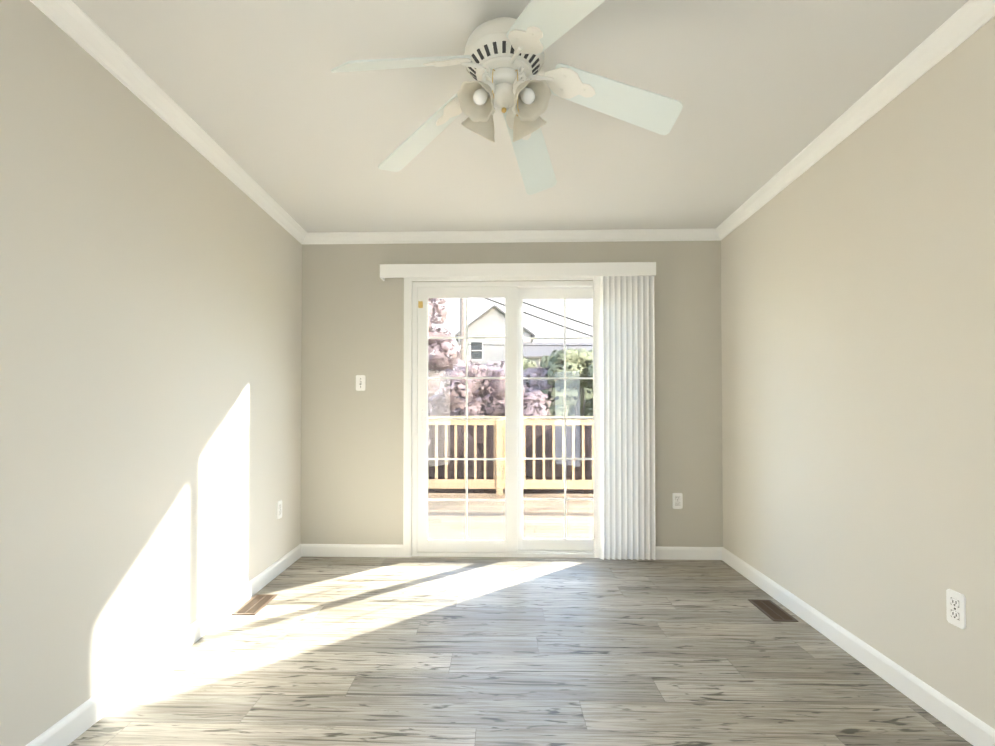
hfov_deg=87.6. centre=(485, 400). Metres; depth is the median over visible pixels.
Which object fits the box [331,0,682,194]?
fan
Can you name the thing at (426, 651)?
floor
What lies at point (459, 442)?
hedge
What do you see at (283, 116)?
ceiling
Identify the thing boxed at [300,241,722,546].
wall
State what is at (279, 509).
electrical outlet
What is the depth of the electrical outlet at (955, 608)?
1.78 m
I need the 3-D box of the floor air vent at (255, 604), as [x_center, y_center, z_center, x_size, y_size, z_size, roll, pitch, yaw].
[-1.297,1.150,2.927,0.125,0.006,0.300,0,-1,0]
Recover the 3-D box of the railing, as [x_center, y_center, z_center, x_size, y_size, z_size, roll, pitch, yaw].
[0.200,0.386,7.257,6.690,2.240,0.108,0,-1,2]
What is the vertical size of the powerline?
8.500 m
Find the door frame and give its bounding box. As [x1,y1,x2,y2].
[403,276,592,556]
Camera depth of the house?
35.10 m
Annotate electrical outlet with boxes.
[277,500,281,518]
[672,493,682,508]
[946,589,965,628]
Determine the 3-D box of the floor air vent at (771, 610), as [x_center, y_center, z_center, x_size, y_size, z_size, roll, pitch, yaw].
[1.571,1.148,2.843,0.125,0.006,0.300,0,-1,3]
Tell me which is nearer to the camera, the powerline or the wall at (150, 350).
the wall at (150, 350)
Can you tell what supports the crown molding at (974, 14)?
attached to the wall at (858, 357)
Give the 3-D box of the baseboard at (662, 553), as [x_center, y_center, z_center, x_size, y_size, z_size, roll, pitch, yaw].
[1.337,1.120,3.806,0.486,0.092,0.013,0,-1,2]
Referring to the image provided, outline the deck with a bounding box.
[428,493,593,539]
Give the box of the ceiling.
[72,0,968,232]
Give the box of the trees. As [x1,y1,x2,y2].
[428,298,592,446]
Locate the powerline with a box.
[460,298,592,366]
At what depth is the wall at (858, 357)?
2.13 m
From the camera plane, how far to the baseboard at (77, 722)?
2.15 m
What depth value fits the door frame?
3.87 m
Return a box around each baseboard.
[26,544,321,745]
[322,544,402,556]
[656,546,701,559]
[702,547,994,745]
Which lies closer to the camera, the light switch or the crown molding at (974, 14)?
the crown molding at (974, 14)
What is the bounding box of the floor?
[68,556,972,745]
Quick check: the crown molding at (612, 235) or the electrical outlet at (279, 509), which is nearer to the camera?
the electrical outlet at (279, 509)
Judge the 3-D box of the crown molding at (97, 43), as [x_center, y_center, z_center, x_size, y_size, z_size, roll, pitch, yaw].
[-1.358,-1.251,1.689,0.192,0.070,4.471,0,-1,2]
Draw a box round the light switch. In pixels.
[356,375,365,390]
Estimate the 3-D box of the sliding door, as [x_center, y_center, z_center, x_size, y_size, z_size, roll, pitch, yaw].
[0.247,0.136,3.912,1.594,2.062,0.164,0,-1,2]
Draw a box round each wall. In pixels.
[0,0,301,745]
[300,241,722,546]
[721,16,994,728]
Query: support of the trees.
on the ground
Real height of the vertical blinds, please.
2.142 m
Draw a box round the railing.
[428,416,593,494]
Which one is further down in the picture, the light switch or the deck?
the deck
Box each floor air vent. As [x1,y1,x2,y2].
[232,594,276,614]
[748,599,797,621]
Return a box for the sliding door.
[412,281,594,557]
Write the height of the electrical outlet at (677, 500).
0.117 m
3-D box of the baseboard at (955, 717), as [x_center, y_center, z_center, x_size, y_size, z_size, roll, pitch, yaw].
[1.603,1.087,1.568,0.147,0.092,4.471,0,-1,2]
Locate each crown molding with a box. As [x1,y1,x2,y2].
[29,0,324,243]
[325,229,700,243]
[697,0,994,240]
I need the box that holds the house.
[455,305,592,397]
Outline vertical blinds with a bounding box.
[380,262,655,559]
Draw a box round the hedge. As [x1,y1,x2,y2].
[428,425,593,493]
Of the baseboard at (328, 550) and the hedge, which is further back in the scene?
the hedge

